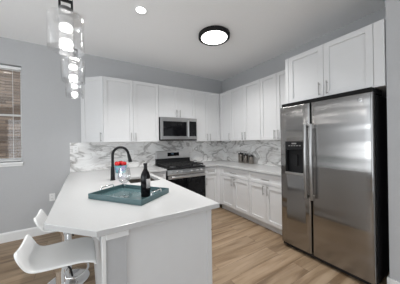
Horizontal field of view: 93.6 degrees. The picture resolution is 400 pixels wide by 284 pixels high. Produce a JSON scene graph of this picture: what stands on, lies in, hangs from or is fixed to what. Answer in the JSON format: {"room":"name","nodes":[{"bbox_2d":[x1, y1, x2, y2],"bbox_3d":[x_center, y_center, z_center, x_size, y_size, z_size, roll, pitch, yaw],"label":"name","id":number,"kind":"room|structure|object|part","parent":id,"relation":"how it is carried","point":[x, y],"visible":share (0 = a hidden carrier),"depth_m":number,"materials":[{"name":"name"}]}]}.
{"room":"kitchen","nodes":[
{"label":"kitchen","id":0,"kind":"room"},
{"bbox_2d":[92,230,128,283],"bbox_3d":[-1.157,0.951,2.123,0.187,0.877,2.569,-1,0,-32],"label":"wall","id":1,"kind":"structure","parent":0,"point":[110,267],"depth_m":1.06,"materials":[{"name":"paint"}]},
{"bbox_3d":[-1.192,0.952,2.115,0.014,0.877,2.508,-1,0,-32],"label":"panel","id":2,"kind":"part","parent":1,"relation":"part of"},
{"bbox_3d":[-0.533,0.941,1.047,0.020,0.877,0.066,-1,0,-32],"label":"corner trim","id":3,"kind":"part","parent":1,"relation":"part of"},
{"bbox_3d":[-0.463,0.519,1.056,0.118,0.035,0.016,-1,0,-32],"label":"cap trim","id":4,"kind":"part","parent":1,"relation":"part of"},
{"bbox_2d":[44,166,218,237],"bbox_3d":[-0.834,0.488,2.316,1.411,0.034,2.589,-1,0,-32],"label":"countertop","id":5,"kind":"structure","parent":1,"relation":"on","point":[72,212],"depth_m":1.34,"materials":[{"name":"white stone"}]},
{"bbox_2d":[114,164,126,172],"bbox_3d":[-1.243,0.420,2.948,0.194,0.116,0.194,-1,0,-32],"label":"bowl","id":6,"kind":"object","parent":5,"relation":"on","point":[123,168],"visible":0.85,"depth_m":2.88,"materials":[{"name":"clear glass"}]},
{"bbox_2d":[110,146,131,180],"bbox_3d":[-0.990,0.262,2.374,0.266,0.422,0.094,-1,0,-32],"label":"faucet","id":7,"kind":"object","parent":5,"relation":"on","point":[118,147],"visible":1,"depth_m":2.33,"materials":[{"name":"black metal"}]},
{"bbox_2d":[88,184,168,205],"bbox_3d":[-0.609,0.432,1.639,0.548,0.068,0.380,-1,0,22],"label":"serving tray","id":8,"kind":"object","parent":5,"relation":"on","point":[132,193],"visible":0.98,"depth_m":1.61,"materials":[{"name":"teal paint"}]},
{"bbox_2d":[141,163,150,196],"bbox_3d":[-0.458,0.317,1.580,0.079,0.279,0.079,-1,0,-32],"label":"wine bottle","id":9,"kind":"object","parent":8,"relation":"on","point":[145,175],"visible":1,"depth_m":1.55,"materials":[{"name":"black glass"}]},
{"bbox_2d":[128,178,154,182],"bbox_3d":[-0.740,0.594,2.399,0.346,0.179,0.406,-1,0,-32],"label":"sink","id":10,"kind":"object","parent":5,"relation":"in","point":[151,179],"visible":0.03,"depth_m":2.55,"materials":[{"name":"metal"}]},
{"bbox_2d":[0,37,221,233],"bbox_3d":[-2.023,-0.043,3.197,6.322,2.894,0.150,-1,0,-32],"label":"wall","id":11,"kind":"structure","parent":0,"point":[51,117],"depth_m":2.90,"materials":[{"name":"paint"}]},
{"bbox_2d":[0,68,23,166],"bbox_3d":[-3.038,-0.376,2.549,0.962,1.462,0.152,-1,0,-32],"label":"window","id":12,"kind":"structure","parent":11,"relation":"in","point":[7,163],"depth_m":2.74,"materials":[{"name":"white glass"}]},
{"bbox_2d":[0,65,21,161],"bbox_3d":[-3.022,-0.403,2.534,0.914,1.368,0.045,-1,0,-32],"label":"window blind","id":13,"kind":"object","parent":12,"relation":"attached to","point":[12,68],"visible":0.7,"depth_m":2.71,"materials":[{"name":"white plastic"}]},
{"bbox_3d":[-2.698,-0.402,2.710,0.004,1.340,0.004,-1,0,-32],"label":"ladder cord","id":14,"kind":"part","parent":13,"relation":"part of","materials":[{"name":"white fabric"}]},
{"bbox_3d":[-3.016,0.324,2.529,0.962,0.062,0.107,-1,0,-32],"label":"sill","id":15,"kind":"part","parent":12,"relation":"part of","materials":[{"name":"white wood"}]},
{"bbox_2d":[0,227,57,243],"bbox_3d":[-3.287,1.354,2.304,3.200,0.136,0.016,-1,0,-32],"label":"baseboard","id":16,"kind":"structure","parent":11,"relation":"attached to","point":[34,231],"depth_m":2.72,"materials":[{"name":"white wood"}]},
{"bbox_2d":[49,193,54,200],"bbox_3d":[-2.300,0.858,2.923,0.072,0.116,0.008,-1,0,-32],"label":"outlet plate","id":17,"kind":"object","parent":11,"relation":"attached to","point":[52,195],"visible":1,"depth_m":2.92,"materials":[{"name":"plastic"}]},
{"bbox_2d":[80,76,103,142],"bbox_3d":[-1.769,-0.527,3.077,0.310,1.069,0.336,-1,0,-33],"label":"upper cabinet","id":18,"kind":"object","parent":11,"relation":"attached to","point":[92,116],"visible":1,"depth_m":3.07,"materials":[{"name":"white wood"}]},
{"bbox_2d":[103,76,158,141],"bbox_3d":[-1.238,-0.534,3.385,0.922,1.069,0.364,-1,0,-32],"label":"upper cabinet","id":19,"kind":"object","parent":11,"relation":"attached to","point":[130,107],"visible":1,"depth_m":3.24,"materials":[{"name":"white wood"}]},
{"bbox_3d":[-1.363,-0.533,3.147,0.458,1.066,0.020,-1,0,-32],"label":"door","id":20,"kind":"part","parent":19,"relation":"part of","materials":[{"name":"white wood"}]},
{"bbox_3d":[-0.971,-0.538,3.390,0.458,1.066,0.020,-1,0,-32],"label":"door","id":21,"kind":"part","parent":19,"relation":"part of","materials":[{"name":"white wood"}]},
{"bbox_2d":[70,140,280,171],"bbox_3d":[-0.202,0.216,2.970,3.169,0.520,2.148,-1,0,-32],"label":"backsplash","id":22,"kind":"structure","parent":11,"relation":"attached to","point":[97,155],"depth_m":3.62,"materials":[{"name":"stone"}]},
{"bbox_2d":[73,146,77,152],"bbox_3d":[-2.040,0.119,3.078,0.072,0.116,0.008,-1,0,-32],"label":"outlet plate","id":23,"kind":"object","parent":22,"relation":"attached to","point":[75,148],"visible":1,"depth_m":3.07,"materials":[{"name":"plastic"}]},
{"bbox_2d":[158,85,194,118],"bbox_3d":[-0.514,-0.775,3.835,0.783,0.609,0.364,-1,0,-32],"label":"upper cabinet","id":24,"kind":"object","parent":11,"relation":"attached to","point":[175,102],"visible":0.84,"depth_m":3.69,"materials":[{"name":"white wood"}]},
{"bbox_3d":[-0.609,-0.774,3.616,0.388,0.606,0.020,-1,0,-32],"label":"door","id":25,"kind":"part","parent":24,"relation":"part of","materials":[{"name":"white wood"}]},
{"bbox_2d":[159,117,196,140],"bbox_3d":[-0.480,-0.246,3.791,0.772,0.443,0.439,-1,0,-32],"label":"microwave","id":26,"kind":"object","parent":24,"relation":"attached to","point":[170,128],"visible":0.98,"depth_m":3.61,"materials":[{"name":"silver metal"}]},
{"bbox_3d":[-0.153,-0.263,3.810,0.194,0.419,0.038,-1,0,-32],"label":"control panel","id":27,"kind":"part","parent":26,"relation":"part of","materials":[{"name":"metal"}]},
{"bbox_3d":[-0.276,-0.778,3.822,0.388,0.606,0.020,-1,0,-32],"label":"door","id":28,"kind":"part","parent":24,"relation":"part of","materials":[{"name":"white wood"}]},
{"bbox_2d":[195,90,219,140],"bbox_3d":[0.099,-0.554,4.211,0.645,1.069,0.364,-1,0,-32],"label":"upper cabinet","id":29,"kind":"object","parent":11,"relation":"attached to","point":[207,104],"visible":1,"depth_m":4.08,"materials":[{"name":"white wood"}]},
{"bbox_3d":[0.034,-0.553,4.011,0.319,1.066,0.020,-1,0,-32],"label":"door","id":30,"kind":"part","parent":29,"relation":"part of","materials":[{"name":"white wood"}]},
{"bbox_3d":[0.308,-0.557,4.180,0.319,1.066,0.020,-1,0,-32],"label":"door","id":31,"kind":"part","parent":29,"relation":"part of","materials":[{"name":"white wood"}]},
{"bbox_2d":[0,0,384,80],"bbox_3d":[-0.254,-1.570,0.158,6.472,0.100,7.208,-1,0,-32],"label":"ceiling","id":32,"kind":"structure","parent":0,"point":[166,37],"depth_m":2.46,"materials":[{"name":"paint"}]},
{"bbox_2d":[46,0,84,54],"bbox_3d":[-0.783,-1.022,1.090,0.180,0.979,0.180,-1,0,-32],"label":"pendant light","id":33,"kind":"object","parent":32,"relation":"hanging from","point":[65,12],"visible":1,"depth_m":1.07,"materials":[{"name":"clear glass"}]},
{"bbox_2d":[59,5,72,20],"bbox_3d":[-0.779,-0.747,1.090,0.068,0.051,0.068,-1,0,-32],"label":"socket","id":34,"kind":"object","parent":33,"relation":"attached to","point":[65,12],"depth_m":1.07,"materials":[{"name":"silver metal"}]},
{"bbox_2d":[60,0,77,79],"bbox_3d":[-1.118,-1.016,1.647,0.180,0.979,0.180,-1,0,-32],"label":"pendant light","id":35,"kind":"object","parent":32,"relation":"hanging from","point":[73,57],"visible":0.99,"depth_m":1.63,"materials":[{"name":"clear glass"}]},
{"bbox_2d":[68,53,77,61],"bbox_3d":[-1.114,-0.741,1.647,0.068,0.051,0.068,-1,0,-32],"label":"socket","id":36,"kind":"object","parent":35,"relation":"attached to","point":[73,57],"depth_m":1.63,"materials":[{"name":"silver metal"}]},
{"bbox_2d":[65,11,83,96],"bbox_3d":[-1.471,-1.010,2.193,0.180,0.979,0.180,-1,0,-32],"label":"pendant light","id":37,"kind":"object","parent":32,"relation":"hanging from","point":[76,15],"visible":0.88,"depth_m":2.19,"materials":[{"name":"clear glass"}]},
{"bbox_2d":[135,6,146,14],"bbox_3d":[-0.675,-1.509,2.150,0.140,0.006,0.140,-1,0,-32],"label":"recessed light","id":38,"kind":"object","parent":32,"relation":"in","point":[142,10],"visible":1,"depth_m":2.15,"materials":[{"name":"white"}]},
{"bbox_2d":[199,25,229,45],"bbox_3d":[0.201,-1.497,2.667,0.444,0.054,0.444,-1,0,-32],"label":"ceiling light","id":39,"kind":"object","parent":32,"relation":"attached to","point":[214,35],"visible":1,"depth_m":2.60,"materials":[{"name":"white plastic"}]},
{"bbox_2d":[201,30,226,44],"bbox_3d":[0.201,-1.479,2.667,0.367,0.017,0.367,-1,0,-32],"label":"diffuser","id":40,"kind":"object","parent":39,"relation":"attached to","point":[208,37],"depth_m":2.64,"materials":[{"name":"white plastic"}]},
{"bbox_2d":[0,204,389,283],"bbox_3d":[-0.209,1.403,0.155,6.472,0.060,7.208,-1,0,-32],"label":"floor","id":41,"kind":"structure","parent":0,"point":[244,251],"depth_m":2.15,"materials":[{"name":"brown wood"}]},
{"bbox_2d":[14,235,96,283],"bbox_3d":[-0.833,0.969,1.121,0.372,0.829,0.370,-1,0,-32],"label":"bar stool","id":42,"kind":"object","parent":41,"relation":"on","point":[31,257],"visible":1,"depth_m":1.09,"materials":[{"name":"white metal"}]},
{"bbox_3d":[-0.838,0.721,1.121,0.160,0.076,0.160,-1,0,-32],"label":"seat mount","id":43,"kind":"part","parent":42,"relation":"part of","materials":[{"name":"silver metal"}]},
{"bbox_2d":[34,209,88,283],"bbox_3d":[-1.130,0.974,1.567,0.372,0.829,0.370,-1,0,-32],"label":"bar stool","id":44,"kind":"object","parent":41,"relation":"on","point":[41,217],"visible":0.31,"depth_m":1.53,"materials":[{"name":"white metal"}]},
{"bbox_3d":[-1.130,0.639,1.570,0.363,0.165,0.329,-1,0,-32],"label":"seat","id":45,"kind":"part","parent":44,"relation":"part of","materials":[{"name":"white plastic"}]},
{"bbox_2d":[47,233,89,283],"bbox_3d":[-1.329,1.045,1.890,0.370,0.694,0.372,-1,0,30],"label":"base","id":46,"kind":"object","parent":41,"relation":"on","point":[78,270],"visible":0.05,"depth_m":1.89,"materials":[{"name":"silver metal"}]},
{"bbox_2d":[150,171,165,179],"bbox_3d":[-0.882,0.948,3.406,0.355,0.878,0.650,-1,0,-32],"label":"base cabinet","id":47,"kind":"object","parent":41,"relation":"on","point":[159,174],"visible":0.15,"depth_m":3.21,"materials":[{"name":"white wood"}]},
{"bbox_2d":[126,210,211,283],"bbox_3d":[-0.307,0.937,1.536,0.658,0.878,0.620,-1,0,-32],"label":"base cabinet","id":48,"kind":"object","parent":41,"relation":"on","point":[177,250],"visible":0.67,"depth_m":1.26,"materials":[{"name":"white wood"}]},
{"bbox_2d":[155,150,205,196],"bbox_3d":[-0.378,0.781,3.667,0.770,1.198,0.738,-1,0,-32],"label":"gas range","id":49,"kind":"object","parent":41,"relation":"on","point":[183,172],"visible":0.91,"depth_m":3.52,"materials":[{"name":"black metal"}]},
{"bbox_2d":[155,164,204,169],"bbox_3d":[-0.398,0.470,3.693,0.770,0.030,0.679,-1,0,-32],"label":"cooktop","id":50,"kind":"object","parent":49,"relation":"in","point":[181,166],"depth_m":3.46,"materials":[{"name":"black metal"}]},
{"bbox_3d":[-0.226,0.874,3.424,0.760,0.577,0.048,-1,0,-32],"label":"oven door","id":51,"kind":"part","parent":49,"relation":"part of","materials":[{"name":"black glass"}]},
{"bbox_3d":[-0.232,0.531,3.424,0.766,0.093,0.052,-1,0,-32],"label":"control panel","id":52,"kind":"part","parent":49,"relation":"part of","materials":[{"name":"silver metal"}]},
{"bbox_3d":[-0.202,0.612,3.377,0.666,0.027,0.056,-1,0,-32],"label":"handle","id":53,"kind":"part","parent":49,"relation":"part of","materials":[{"name":"silver metal"}]},
{"bbox_2d":[205,166,216,201],"bbox_3d":[0.100,0.934,4.013,0.388,0.878,0.650,-1,0,-32],"label":"base cabinet","id":54,"kind":"object","parent":41,"relation":"on","point":[211,176],"visible":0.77,"depth_m":3.77,"materials":[{"name":"white wood"}]},
{"bbox_3d":[0.209,0.587,3.756,0.287,0.165,0.020,-1,0,-32],"label":"drawer","id":55,"kind":"part","parent":54,"relation":"part of","materials":[{"name":"white wood"}]},
{"bbox_2d":[216,166,251,220],"bbox_3d":[0.835,0.922,3.666,0.663,0.878,0.822,-1,0,-32],"label":"base cabinet","id":56,"kind":"object","parent":41,"relation":"on","point":[232,184],"visible":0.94,"depth_m":3.50,"materials":[{"name":"white wood"}]},
{"bbox_3d":[0.542,0.961,3.653,0.020,0.577,0.366,-1,0,-32],"label":"door","id":57,"kind":"part","parent":56,"relation":"part of","materials":[{"name":"white wood"}]},
{"bbox_3d":[0.633,0.580,3.496,0.020,0.165,0.735,-1,0,-32],"label":"drawer","id":58,"kind":"part","parent":56,"relation":"part of","materials":[{"name":"white wood"}]},
{"bbox_2d":[200,160,280,175],"bbox_3d":[0.731,0.466,3.544,0.983,0.034,2.145,-1,0,-32],"label":"countertop","id":59,"kind":"structure","parent":56,"relation":"on","point":[267,169],"depth_m":3.43,"materials":[{"name":"white stone"}]},
{"bbox_2d":[238,152,242,162],"bbox_3d":[0.884,0.331,4.064,0.113,0.233,0.113,-1,0,-32],"label":"canister","id":60,"kind":"object","parent":59,"relation":"on","point":[240,155],"visible":0.95,"depth_m":4.02,"materials":[{"name":"metal"}]},
{"bbox_2d":[243,153,247,162],"bbox_3d":[0.961,0.341,3.941,0.102,0.210,0.102,-1,0,-32],"label":"canister","id":61,"kind":"object","parent":59,"relation":"on","point":[245,156],"visible":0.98,"depth_m":3.90,"materials":[{"name":"metal"}]},
{"bbox_2d":[249,154,253,163],"bbox_3d":[1.041,0.347,3.820,0.094,0.194,0.094,-1,0,-32],"label":"canister","id":62,"kind":"object","parent":59,"relation":"on","point":[251,155],"visible":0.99,"depth_m":3.78,"materials":[{"name":"metal"}]},
{"bbox_3d":[0.736,0.958,3.339,0.020,0.577,0.366,-1,0,-32],"label":"door","id":63,"kind":"part","parent":56,"relation":"part of","materials":[{"name":"white wood"}]},
{"bbox_2d":[249,171,281,234],"bbox_3d":[1.252,0.915,3.019,0.634,0.878,0.715,-1,0,-32],"label":"base cabinet","id":64,"kind":"object","parent":41,"relation":"on","point":[265,192],"visible":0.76,"depth_m":2.88,"materials":[{"name":"white wood"}]},
{"bbox_3d":[0.928,0.954,3.028,0.020,0.577,0.354,-1,0,-32],"label":"door","id":65,"kind":"part","parent":64,"relation":"part of","materials":[{"name":"white wood"}]},
{"bbox_3d":[1.016,0.574,2.877,0.020,0.165,0.712,-1,0,-32],"label":"drawer","id":66,"kind":"part","parent":64,"relation":"part of","materials":[{"name":"white wood"}]},
{"bbox_3d":[1.116,0.951,2.724,0.020,0.577,0.355,-1,0,-32],"label":"door","id":67,"kind":"part","parent":64,"relation":"part of","materials":[{"name":"white wood"}]},
{"bbox_2d":[280,87,389,283],"bbox_3d":[1.590,0.423,2.251,0.829,1.850,0.937,-1,0,-32],"label":"refrigerator","id":68,"kind":"object","parent":41,"relation":"on","point":[334,148],"visible":0.98,"depth_m":1.90,"materials":[{"name":"silver metal"}]},
{"bbox_3d":[1.161,0.189,2.303,0.006,0.392,0.244,-1,0,-32],"label":"dispenser panel","id":69,"kind":"part","parent":68,"relation":"part of","materials":[{"name":"black plastic"}]},
{"bbox_3d":[1.194,0.422,2.331,0.072,1.735,0.385,-1,0,-32],"label":"freezer door","id":70,"kind":"part","parent":68,"relation":"part of","materials":[{"name":"silver metal"}]},
{"bbox_3d":[1.214,0.224,2.147,0.085,0.852,0.033,-1,0,-32],"label":"handle","id":71,"kind":"part","parent":68,"relation":"part of","materials":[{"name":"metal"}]},
{"bbox_3d":[1.246,0.224,2.094,0.085,0.852,0.033,-1,0,-32],"label":"handle","id":72,"kind":"part","parent":68,"relation":"part of","materials":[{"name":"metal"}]},
{"bbox_3d":[1.444,0.418,1.927,0.072,1.735,0.540,-1,0,-32],"label":"fridge door","id":73,"kind":"part","parent":68,"relation":"part of","materials":[{"name":"silver metal"}]},
{"bbox_2d":[222,7,386,97],"bbox_3d":[1.471,-0.096,3.413,0.150,2.894,3.158,-1,0,-32],"label":"wall","id":74,"kind":"structure","parent":0,"point":[274,65],"depth_m":3.22,"materials":[{"name":"paint"}]},
{"bbox_2d":[220,90,230,140],"bbox_3d":[0.678,-0.562,4.181,0.378,1.069,0.362,-1,0,-32],"label":"upper cabinet","id":75,"kind":"object","parent":74,"relation":"attached to","point":[225,100],"visible":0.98,"depth_m":4.11,"materials":[{"name":"white wood"}]},
{"bbox_2d":[230,79,260,140],"bbox_3d":[0.979,-0.567,3.695,0.378,1.069,0.775,-1,0,-32],"label":"upper cabinet","id":76,"kind":"object","parent":74,"relation":"attached to","point":[245,99],"visible":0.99,"depth_m":3.57,"materials":[{"name":"white wood"}]},
{"bbox_3d":[0.755,-0.564,3.785,0.020,1.066,0.384,-1,0,-32],"label":"door","id":77,"kind":"part","parent":76,"relation":"part of","materials":[{"name":"white wood"}]},
{"bbox_3d":[0.959,-0.567,3.455,0.020,1.066,0.384,-1,0,-32],"label":"door","id":78,"kind":"part","parent":76,"relation":"part of","materials":[{"name":"white wood"}]},
{"bbox_2d":[260,70,285,139],"bbox_3d":[1.355,-0.574,3.086,0.378,1.069,0.652,-1,0,-32],"label":"upper cabinet","id":79,"kind":"object","parent":74,"relation":"attached to","point":[272,87],"visible":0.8,"depth_m":3.09,"materials":[{"name":"white wood"}]},
{"bbox_3d":[1.148,-0.571,3.149,0.020,1.066,0.323,-1,0,-32],"label":"door","id":80,"kind":"part","parent":79,"relation":"part of","materials":[{"name":"white wood"}]},
{"bbox_3d":[1.319,-0.573,2.872,0.020,1.066,0.323,-1,0,-32],"label":"door","id":81,"kind":"part","parent":79,"relation":"part of","materials":[{"name":"white wood"}]},
{"bbox_2d":[285,19,386,103],"bbox_3d":[1.668,-0.809,2.266,0.702,0.600,0.974,-1,0,-32],"label":"upper cabinet","id":82,"kind":"object","parent":74,"relation":"attached to","point":[355,60],"visible":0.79,"depth_m":1.98,"materials":[{"name":"white wood"}]},
{"bbox_3d":[1.288,-0.803,2.301,0.020,0.597,0.420,-1,0,-32],"label":"door","id":83,"kind":"part","parent":82,"relation":"part of","materials":[{"name":"white wood"}]},
{"bbox_3d":[1.512,-0.807,1.938,0.020,0.597,0.427,-1,0,-32],"label":"door","id":84,"kind":"part","parent":82,"relation":"part of","materials":[{"name":"white wood"}]},
{"bbox_2d":[385,0,399,281],"bbox_3d":[3.012,-0.122,0.305,0.797,2.894,3.750,-1,0,-32],"label":"wall partition","id":85,"kind":"structure","parent":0,"point":[392,7],"depth_m":1.66,"materials":[{"name":"paint"}]},
{"bbox_2d":[387,274,399,283],"bbox_3d":[2.708,1.266,0.113,0.076,0.128,3.766,-1,0,-32],"label":"baseboard","id":86,"kind":"structure","parent":85,"relation":"attached to","point":[389,280],"depth_m":1.67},
{"label":"outside","id":87,"kind":"structure","parent":0,"visible":0},
{"bbox_2d":[0,69,20,158],"bbox_3d":[-4.272,-0.412,3.477,4.800,4.700,0.200,-1,0,-32],"label":"wall","id":88,"kind":"structure","parent":87,"point":[6,133],"depth_m":3.69,"materials":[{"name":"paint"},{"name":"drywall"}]}
]}

